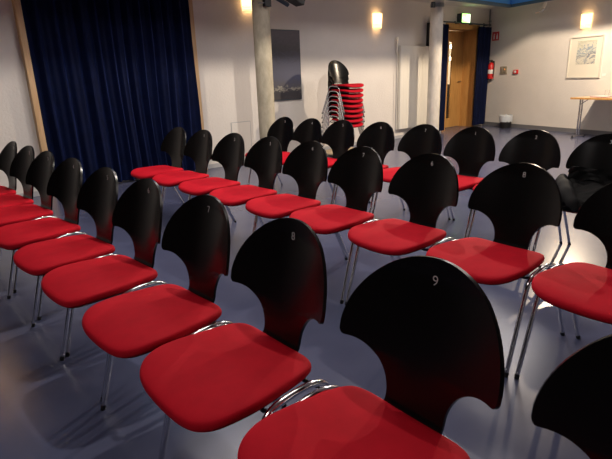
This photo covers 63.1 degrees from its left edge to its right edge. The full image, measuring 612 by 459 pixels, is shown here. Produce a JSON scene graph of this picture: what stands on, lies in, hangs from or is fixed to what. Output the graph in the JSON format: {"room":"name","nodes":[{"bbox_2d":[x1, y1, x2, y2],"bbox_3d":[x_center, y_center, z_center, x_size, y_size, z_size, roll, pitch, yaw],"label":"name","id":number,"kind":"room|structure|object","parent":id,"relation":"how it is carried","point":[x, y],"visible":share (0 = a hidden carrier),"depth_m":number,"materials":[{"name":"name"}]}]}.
{"room":"community hall","nodes":[
{"label":"community hall","id":0,"kind":"room"},
{"bbox_2d":[0,0,489,193],"bbox_3d":[-1.955,-2.439,6.888,17.100,3.300,0.360,-16,22,-39],"label":"wall","id":1,"kind":"structure","parent":0,"point":[343,31],"depth_m":8.11,"materials":[{"name":"beige paint"}]},
{"bbox_2d":[11,0,47,152],"bbox_3d":[-3.143,-1.680,5.699,0.065,2.620,0.099,-16,22,-39],"label":"trim","id":2,"kind":"structure","parent":1,"relation":"attached to","point":[16,4],"depth_m":5.64,"materials":[{"name":"brown wood"}]},
{"bbox_2d":[20,0,201,185],"bbox_3d":[-2.320,-1.916,6.327,2.063,2.590,0.136,-16,22,-39],"label":"velvet curtain","id":3,"kind":"object","parent":1,"relation":"hanging from","point":[113,78],"visible":0.87,"depth_m":6.26,"materials":[{"name":"blue fabric"}]},
{"bbox_2d":[188,0,207,169],"bbox_3d":[-1.551,-2.138,7.019,0.060,2.620,0.099,-16,22,-39],"label":"trim","id":4,"kind":"structure","parent":1,"relation":"attached to","point":[189,1],"depth_m":6.90,"materials":[{"name":"brown wood"}]},
{"bbox_2d":[17,134,404,196],"bbox_3d":[-2.520,-0.639,6.606,14.720,0.060,0.011,-16,22,-39],"label":"baseboard","id":5,"kind":"structure","parent":1,"relation":"attached to","point":[35,193],"depth_m":7.56,"materials":[{"name":"grey"}]},
{"bbox_2d":[231,121,251,157],"bbox_3d":[-0.999,-1.392,7.783,0.360,0.572,0.008,-16,22,-39],"label":"access panel","id":6,"kind":"object","parent":1,"relation":"attached to","point":[243,128],"visible":0.58,"depth_m":7.79,"materials":[{"name":"beige paint"}]},
{"bbox_2d":[241,0,251,9],"bbox_3d":[-0.846,-3.357,7.335,0.200,0.250,0.089,-16,22,-39],"label":"wall lamp","id":7,"kind":"object","parent":1,"relation":"attached to","point":[246,4],"visible":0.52,"depth_m":7.30,"materials":[{"name":"beige"}]},
{"bbox_2d":[271,29,301,100],"bbox_3d":[-0.376,-2.628,7.995,0.745,1.078,0.035,-16,22,-39],"label":"painting","id":8,"kind":"object","parent":1,"relation":"attached to","point":[286,63],"visible":0.61,"depth_m":8.02,"materials":[{"name":"fabric"}]},
{"bbox_2d":[373,13,381,27],"bbox_3d":[1.324,-3.841,9.171,0.200,0.250,0.089,-16,22,-39],"label":"wall lamp","id":9,"kind":"object","parent":1,"relation":"attached to","point":[377,17],"visible":1,"depth_m":9.13,"materials":[{"name":"beige glass"}]},
{"bbox_2d":[396,37,428,129],"bbox_3d":[2.247,-2.991,10.225,1.286,1.750,0.103,-16,22,-39],"label":"radiator","id":10,"kind":"object","parent":1,"relation":"attached to","point":[412,72],"visible":0.68,"depth_m":10.10,"materials":[{"name":"white metal"}]},
{"bbox_2d":[426,23,429,45],"bbox_3d":[2.639,-3.965,10.237,0.280,0.520,0.208,-16,22,-39],"label":"loudspeaker","id":11,"kind":"object","parent":1,"relation":"attached to","point":[428,24],"visible":0.03,"depth_m":10.18,"materials":[{"name":"black plastic"}]},
{"bbox_2d":[445,31,463,127],"bbox_3d":[3.308,-3.452,11.551,1.100,2.150,0.101,-16,22,-39],"label":"door","id":12,"kind":"structure","parent":1,"relation":"in","point":[456,38],"depth_m":11.70,"materials":[{"name":"brown wood"}]},
{"bbox_2d":[407,0,501,9],"bbox_3d":[1.540,-2.308,2.558,16.500,0.080,10.585,-16,22,-39],"label":"trim","id":13,"kind":"structure","parent":1,"relation":"attached to","point":[446,2],"depth_m":10.54,"materials":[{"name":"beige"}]},
{"bbox_2d":[444,23,479,130],"bbox_3d":[3.391,-3.474,11.442,1.320,2.270,0.380,-16,22,-39],"label":"trim","id":14,"kind":"structure","parent":1,"relation":"attached to","point":[470,44],"depth_m":11.69,"materials":[{"name":"brown wood"}]},
{"bbox_2d":[457,13,469,22],"bbox_3d":[3.432,-4.591,10.845,0.320,0.190,0.132,-16,22,-39],"label":"exit sign","id":15,"kind":"object","parent":1,"relation":"attached to","point":[461,17],"visible":0.93,"depth_m":10.77,"materials":[{"name":"green"}]},
{"bbox_2d":[443,21,490,26],"bbox_3d":[3.455,-4.494,10.883,2.000,0.100,0.152,-16,22,-39],"label":"rail","id":16,"kind":"object","parent":1,"relation":"attached to","point":[455,22],"visible":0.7,"depth_m":10.85,"materials":[{"name":"grey metal"}]},
{"bbox_2d":[439,24,448,131],"bbox_3d":[2.907,-3.201,10.614,0.068,2.180,0.281,12,22,38],"label":"velvet curtain","id":17,"kind":"object","parent":16,"relation":"hanging from","point":[445,26],"visible":0.8,"depth_m":10.63,"materials":[{"name":"blue fabric"}]},
{"bbox_2d":[472,27,491,124],"bbox_3d":[4.087,-3.544,11.590,0.557,2.170,0.077,-15,21,-35],"label":"velvet curtain","id":18,"kind":"object","parent":16,"relation":"hanging from","point":[484,33],"visible":1,"depth_m":11.57,"materials":[{"name":"blue fabric"}]},
{"bbox_2d":[0,125,611,458],"bbox_3d":[1.565,-0.045,4.436,18.300,0.100,12.800,-16,22,-39],"label":"floor","id":19,"kind":"structure","parent":0,"point":[50,406],"depth_m":2.36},
{"bbox_2d":[0,141,16,195],"bbox_3d":[-2.542,-0.281,4.100,0.490,0.839,0.596,14,23,43],"label":"chair","id":20,"kind":"object","parent":19,"relation":"on","point":[9,151],"visible":0.68,"depth_m":4.18,"materials":[{"name":"black plastic"}]},
{"bbox_2d":[0,145,34,263],"bbox_3d":[-2.209,-0.184,3.739,0.490,0.839,0.596,13,23,41],"label":"chair","id":21,"kind":"object","parent":19,"relation":"on","point":[23,159],"visible":0.68,"depth_m":3.81,"materials":[{"name":"red fabric"}]},
{"bbox_2d":[0,151,56,292],"bbox_3d":[-1.887,-0.090,3.391,0.490,0.839,0.596,13,23,41],"label":"chair","id":22,"kind":"object","parent":19,"relation":"on","point":[38,175],"visible":0.84,"depth_m":3.42,"materials":[{"name":"red fabric"}]},
{"bbox_2d":[0,158,87,319],"bbox_3d":[-1.532,0.014,3.007,0.490,0.839,0.596,13,22,40],"label":"chair","id":23,"kind":"object","parent":19,"relation":"on","point":[65,183],"visible":0.88,"depth_m":3.01,"materials":[{"name":"red fabric"}]},
{"bbox_2d":[13,167,143,356],"bbox_3d":[-1.173,0.119,2.617,0.490,0.839,0.596,14,23,42],"label":"chair","id":24,"kind":"object","parent":19,"relation":"on","point":[98,195],"visible":0.9,"depth_m":2.60,"materials":[{"name":"red fabric"}]},
{"bbox_2d":[41,178,166,401],"bbox_3d":[-0.846,0.215,2.263,0.596,0.839,0.490,-18,23,-42],"label":"chair","id":25,"kind":"object","parent":19,"relation":"on","point":[138,211],"visible":0.94,"depth_m":2.24,"materials":[{"name":"red fabric"}]},
{"bbox_2d":[82,195,232,458],"bbox_3d":[-0.498,0.317,1.885,0.596,0.839,0.490,-17,23,-41],"label":"chair","id":26,"kind":"object","parent":19,"relation":"on","point":[133,324],"visible":0.9,"depth_m":1.85,"materials":[{"name":"red fabric"}]},
{"bbox_2d":[131,127,185,213],"bbox_3d":[-1.370,-0.557,4.871,0.596,0.839,0.490,-18,23,-41],"label":"chair","id":27,"kind":"object","parent":19,"relation":"on","point":[174,142],"visible":0.72,"depth_m":4.89,"materials":[{"name":"red fabric"}]},
{"bbox_2d":[152,130,233,220],"bbox_3d":[-1.053,-0.460,4.512,0.596,0.839,0.490,-17,23,-41],"label":"chair","id":28,"kind":"object","parent":19,"relation":"on","point":[198,147],"visible":0.8,"depth_m":4.53,"materials":[{"name":"red fabric"}]},
{"bbox_2d":[178,133,262,225],"bbox_3d":[-0.724,-0.359,4.140,0.596,0.839,0.490,-17,22,-40],"label":"chair","id":29,"kind":"object","parent":19,"relation":"on","point":[229,151],"visible":0.91,"depth_m":4.15,"materials":[{"name":"red fabric"}]},
{"bbox_2d":[140,218,328,458],"bbox_3d":[-0.172,0.412,1.532,0.596,0.839,0.490,-16,22,-39],"label":"chair","id":30,"kind":"object","parent":19,"relation":"on","point":[214,378],"visible":1,"depth_m":1.48,"materials":[{"name":"red fabric"}]},
{"bbox_2d":[209,136,281,232],"bbox_3d":[-0.403,-0.261,3.778,0.596,0.839,0.490,-16,22,-39],"label":"chair","id":31,"kind":"object","parent":19,"relation":"on","point":[264,157],"visible":0.88,"depth_m":3.78,"materials":[{"name":"red fabric"}]},
{"bbox_2d":[251,0,274,138],"bbox_3d":[-0.606,-2.530,7.027,0.244,3.300,0.244,-16,22,-39],"label":"concrete column","id":32,"kind":"structure","parent":19,"relation":"on","point":[262,46],"depth_m":7.00,"materials":[{"name":"white concrete"}]},
{"bbox_2d":[258,0,304,6],"bbox_3d":[-0.346,-3.180,6.866,0.774,0.229,0.180,-16,22,-39],"label":"lamp","id":33,"kind":"object","parent":32,"relation":"attached to","point":[266,3],"visible":1,"depth_m":6.93,"materials":[{"name":"black plastic"}]},
{"bbox_2d":[245,117,293,189],"bbox_3d":[-0.368,-0.845,5.700,0.596,0.839,0.490,-17,22,-40],"label":"chair","id":34,"kind":"object","parent":19,"relation":"on","point":[282,129],"visible":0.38,"depth_m":5.74,"materials":[{"name":"black wood"}]},
{"bbox_2d":[245,141,347,259],"bbox_3d":[-0.087,-0.164,3.422,0.596,0.839,0.490,-16,22,-39],"label":"chair","id":35,"kind":"object","parent":19,"relation":"on","point":[307,163],"visible":0.81,"depth_m":3.42,"materials":[{"name":"red fabric"}]},
{"bbox_2d":[273,118,332,192],"bbox_3d":[-0.064,-0.754,5.365,0.596,0.839,0.490,-17,22,-40],"label":"chair","id":36,"kind":"object","parent":19,"relation":"on","point":[310,129],"visible":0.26,"depth_m":5.41,"materials":[{"name":"black wood"}]},
{"bbox_2d":[321,120,354,203],"bbox_3d":[0.243,-0.662,5.026,0.596,0.839,0.490,-16,22,-39],"label":"chair","id":37,"kind":"object","parent":19,"relation":"on","point":[340,136],"visible":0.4,"depth_m":5.07,"materials":[{"name":"red fabric"}]},
{"bbox_2d":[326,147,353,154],"bbox_3d":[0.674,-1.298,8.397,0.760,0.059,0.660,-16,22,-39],"label":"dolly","id":38,"kind":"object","parent":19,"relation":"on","point":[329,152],"visible":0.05,"depth_m":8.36,"materials":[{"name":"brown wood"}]},
{"bbox_2d":[323,113,362,145],"bbox_3d":[0.616,-1.719,8.252,0.490,0.839,0.596,-16,22,-38],"label":"chair","id":39,"kind":"object","parent":38,"relation":"on","point":[359,124],"visible":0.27,"depth_m":8.13,"materials":[{"name":"red fabric"}]},
{"bbox_2d":[322,107,362,144],"bbox_3d":[0.617,-1.793,8.230,0.490,0.839,0.596,-16,22,-38],"label":"chair","id":40,"kind":"object","parent":39,"relation":"on","point":[352,120],"visible":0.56,"depth_m":8.10,"materials":[{"name":"red fabric"}]},
{"bbox_2d":[325,103,362,132],"bbox_3d":[0.616,-1.866,8.206,0.490,0.839,0.596,-16,22,-38],"label":"chair","id":41,"kind":"object","parent":40,"relation":"on","point":[347,115],"visible":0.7,"depth_m":8.05,"materials":[{"name":"red fabric"}]},
{"bbox_2d":[322,97,362,135],"bbox_3d":[0.612,-1.939,8.181,0.490,0.839,0.596,-16,22,-39],"label":"chair","id":42,"kind":"object","parent":41,"relation":"on","point":[335,110],"visible":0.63,"depth_m":8.05,"materials":[{"name":"red fabric"}]},
{"bbox_2d":[322,93,363,132],"bbox_3d":[0.610,-2.012,8.156,0.490,0.839,0.596,-16,22,-38],"label":"chair","id":43,"kind":"object","parent":42,"relation":"on","point":[335,105],"visible":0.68,"depth_m":8.02,"materials":[{"name":"red fabric"}]},
{"bbox_2d":[322,84,363,127],"bbox_3d":[0.608,-2.085,8.132,0.490,0.839,0.596,-16,22,-38],"label":"chair","id":44,"kind":"object","parent":43,"relation":"on","point":[335,100],"visible":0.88,"depth_m":7.98,"materials":[{"name":"red fabric"}]},
{"bbox_2d":[322,80,364,122],"bbox_3d":[0.611,-2.160,8.112,0.490,0.839,0.596,-16,22,-39],"label":"chair","id":45,"kind":"object","parent":44,"relation":"on","point":[335,95],"visible":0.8,"depth_m":7.98,"materials":[{"name":"red fabric"}]},
{"bbox_2d":[322,74,364,119],"bbox_3d":[0.606,-2.232,8.085,0.490,0.839,0.596,-16,22,-38],"label":"chair","id":46,"kind":"object","parent":45,"relation":"on","point":[351,90],"visible":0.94,"depth_m":7.96,"materials":[{"name":"red fabric"}]},
{"bbox_2d":[322,60,364,114],"bbox_3d":[0.609,-2.307,8.065,0.490,0.839,0.596,-16,22,-39],"label":"chair","id":47,"kind":"object","parent":46,"relation":"on","point":[337,70],"visible":0.97,"depth_m":8.09,"materials":[{"name":"red fabric"}]},
{"bbox_2d":[289,146,394,303],"bbox_3d":[0.222,-0.069,3.072,0.596,0.839,0.490,-16,22,-38],"label":"chair","id":48,"kind":"object","parent":19,"relation":"on","point":[358,172],"visible":0.87,"depth_m":3.06,"materials":[{"name":"red fabric"}]},
{"bbox_2d":[333,122,404,212],"bbox_3d":[0.572,-0.565,4.664,0.596,0.839,0.490,-16,22,-39],"label":"chair","id":49,"kind":"object","parent":19,"relation":"on","point":[379,136],"visible":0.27,"depth_m":4.69,"materials":[{"name":"red fabric"}]},
{"bbox_2d":[237,255,504,458],"bbox_3d":[0.169,0.512,1.162,0.596,0.839,0.490,-16,21,-37],"label":"chair","id":50,"kind":"object","parent":19,"relation":"on","point":[434,333],"visible":1,"depth_m":1.17,"materials":[{"name":"black plastic"}]},
{"bbox_2d":[345,153,458,304],"bbox_3d":[0.550,0.031,2.702,0.596,0.839,0.490,-15,21,-37],"label":"chair","id":51,"kind":"object","parent":19,"relation":"on","point":[428,183],"visible":0.92,"depth_m":2.69,"materials":[{"name":"red fabric"}]},
{"bbox_2d":[372,124,450,219],"bbox_3d":[0.900,-0.467,4.302,0.596,0.839,0.490,-16,21,-37],"label":"chair","id":52,"kind":"object","parent":19,"relation":"on","point":[421,139],"visible":0.39,"depth_m":4.34,"materials":[{"name":"red fabric"}]},
{"bbox_2d":[426,0,443,129],"bbox_3d":[2.491,-3.420,9.594,0.244,3.300,0.244,-16,22,-39],"label":"concrete column","id":53,"kind":"structure","parent":19,"relation":"on","point":[437,13],"depth_m":9.57,"materials":[{"name":"white concrete"}]},
{"bbox_2d":[430,2,443,7],"bbox_3d":[2.436,-4.197,9.335,0.330,0.100,0.260,-16,22,-39],"label":"clamp","id":54,"kind":"object","parent":53,"relation":"attached to","point":[433,4],"visible":0.89,"depth_m":9.24,"materials":[{"name":"grey metal"}]},
{"bbox_2d":[443,127,495,237],"bbox_3d":[1.213,-0.373,3.956,0.596,0.839,0.490,-15,21,-37],"label":"chair","id":55,"kind":"object","parent":19,"relation":"on","point":[471,148],"visible":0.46,"depth_m":3.97,"materials":[{"name":"red fabric"}]},
{"bbox_2d":[426,163,564,377],"bbox_3d":[0.883,0.133,2.326,0.596,0.839,0.490,-15,21,-36],"label":"chair","id":56,"kind":"object","parent":19,"relation":"on","point":[519,199],"visible":0.91,"depth_m":2.30,"materials":[{"name":"red fabric"}]},
{"bbox_2d":[499,114,512,128],"bbox_3d":[4.551,-2.465,11.365,0.298,0.304,0.300,-16,22,-39],"label":"waste bin","id":57,"kind":"object","parent":19,"relation":"on","point":[505,120],"visible":1,"depth_m":11.27,"materials":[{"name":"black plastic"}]},
{"bbox_2d":[467,130,562,249],"bbox_3d":[1.530,-0.279,3.607,0.596,0.839,0.490,-15,21,-36],"label":"chair","id":58,"kind":"object","parent":19,"relation":"on","point":[540,148],"visible":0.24,"depth_m":3.63,"materials":[{"name":"black wood"}]},
{"bbox_2d":[514,183,611,378],"bbox_3d":[1.210,0.234,1.956,0.596,0.839,0.490,-14,21,-35],"label":"chair","id":59,"kind":"object","parent":19,"relation":"on","point":[583,289],"visible":1,"depth_m":1.99,"materials":[{"name":"red fabric"}]},
{"bbox_2d":[531,334,611,458],"bbox_3d":[0.513,0.613,0.790,0.596,0.839,0.490,-16,21,-37],"label":"chair","id":60,"kind":"object","parent":19,"relation":"on","point":[574,402],"visible":1,"depth_m":0.92,"materials":[{"name":"black wood"}]},
{"bbox_2d":[532,134,611,263],"bbox_3d":[1.854,-0.182,3.250,0.596,0.839,0.490,-15,21,-36],"label":"chair","id":61,"kind":"object","parent":19,"relation":"on","point":[595,152],"visible":0.34,"depth_m":3.34,"materials":[{"name":"black wood"}]},
{"bbox_2d":[555,166,611,212],"bbox_3d":[1.729,-0.219,3.133,0.468,0.282,0.605,-16,22,-39],"label":"jacket","id":62,"kind":"object","parent":61,"relation":"on","point":[580,183],"visible":0.54,"depth_m":3.19,"materials":[{"name":"black fabric"}]},
{"bbox_2d":[570,96,611,137],"bbox_3d":[5.586,-1.955,8.805,0.708,0.739,1.614,-10,19,-24],"label":"folding table","id":63,"kind":"object","parent":19,"relation":"on","point":[583,98],"visible":0.98,"depth_m":9.26,"materials":[{"name":"brown wood"}]},
{"bbox_2d":[485,0,611,131],"bbox_3d":[6.724,-2.849,7.210,0.200,3.300,11.780,-10,19,-24],"label":"wall","id":64,"kind":"structure","parent":0,"point":[534,45],"depth_m":10.44,"materials":[{"name":"beige paint"}]},
{"bbox_2d":[487,60,494,79],"bbox_3d":[4.339,-3.743,11.693,0.163,0.437,0.162,6,19,25],"label":"fire extinguisher","id":65,"kind":"object","parent":64,"relation":"attached to","point":[491,66],"visible":1,"depth_m":11.64,"materials":[{"name":"red paint"}]},
{"bbox_2d":[492,32,498,40],"bbox_3d":[4.378,-4.462,11.513,0.011,0.190,0.200,-10,19,-24],"label":"fire sign","id":66,"kind":"object","parent":64,"relation":"attached to","point":[495,36],"visible":1,"depth_m":11.51,"materials":[{"name":"red paint"}]},
{"bbox_2d":[500,66,506,74],"bbox_3d":[4.535,-3.654,11.459,0.023,0.175,0.200,-10,19,-24],"label":"light switch","id":67,"kind":"object","parent":64,"relation":"attached to","point":[503,70],"visible":1,"depth_m":11.45,"materials":[{"name":"beige plastic"}]},
{"bbox_2d":[482,0,532,3],"bbox_3d":[1.285,-2.419,2.049,15.530,0.755,8.965,-16,22,-39],"label":"trim","id":68,"kind":"structure","parent":64,"relation":"attached to","point":[497,1],"depth_m":9.98,"materials":[{"name":"blue"}]},
{"bbox_2d":[535,1,546,13],"bbox_3d":[4.772,-4.526,10.080,0.128,0.274,0.275,-16,22,-39],"label":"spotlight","id":69,"kind":"object","parent":64,"relation":"hanging from","point":[544,6],"visible":0.91,"depth_m":10.03,"materials":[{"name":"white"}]},
{"bbox_2d":[482,122,611,134],"bbox_3d":[6.729,-1.268,7.536,0.024,0.085,10.960,-10,19,-24],"label":"baseboard","id":70,"kind":"structure","parent":64,"relation":"attached to","point":[558,129],"depth_m":10.52,"materials":[{"name":"grey"}]},
{"bbox_2d":[566,34,604,77],"bbox_3d":[5.400,-3.336,9.662,0.030,0.770,0.710,-10,19,-24],"label":"framed picture","id":71,"kind":"object","parent":64,"relation":"attached to","point":[585,54],"visible":1,"depth_m":9.65,"materials":[{"name":"white paper"}]},
{"bbox_2d":[580,13,592,27],"bbox_3d":[5.329,-3.975,9.502,0.089,0.250,0.200,-10,19,-24],"label":"wall lamp","id":72,"kind":"object","parent":64,"relation":"attached to","point":[586,19],"visible":1,"depth_m":9.46,"materials":[{"name":"beige"}]},
{"bbox_3d":[-4.634,0.483,-2.427,0.200,3.300,10.790,-16,22,-39],"label":"wall","id":73,"kind":"structure","parent":0,"visible":0},
{"bbox_2d":[449,0,550,7],"bbox_3d":[1.299,-2.031,2.166,15.530,0.055,8.965,-16,22,-39],"label":"trim","id":74,"kind":"structure","parent":73,"relation":"attached to","point":[481,2],"depth_m":9.68,"materials":[{"name":"blue"}]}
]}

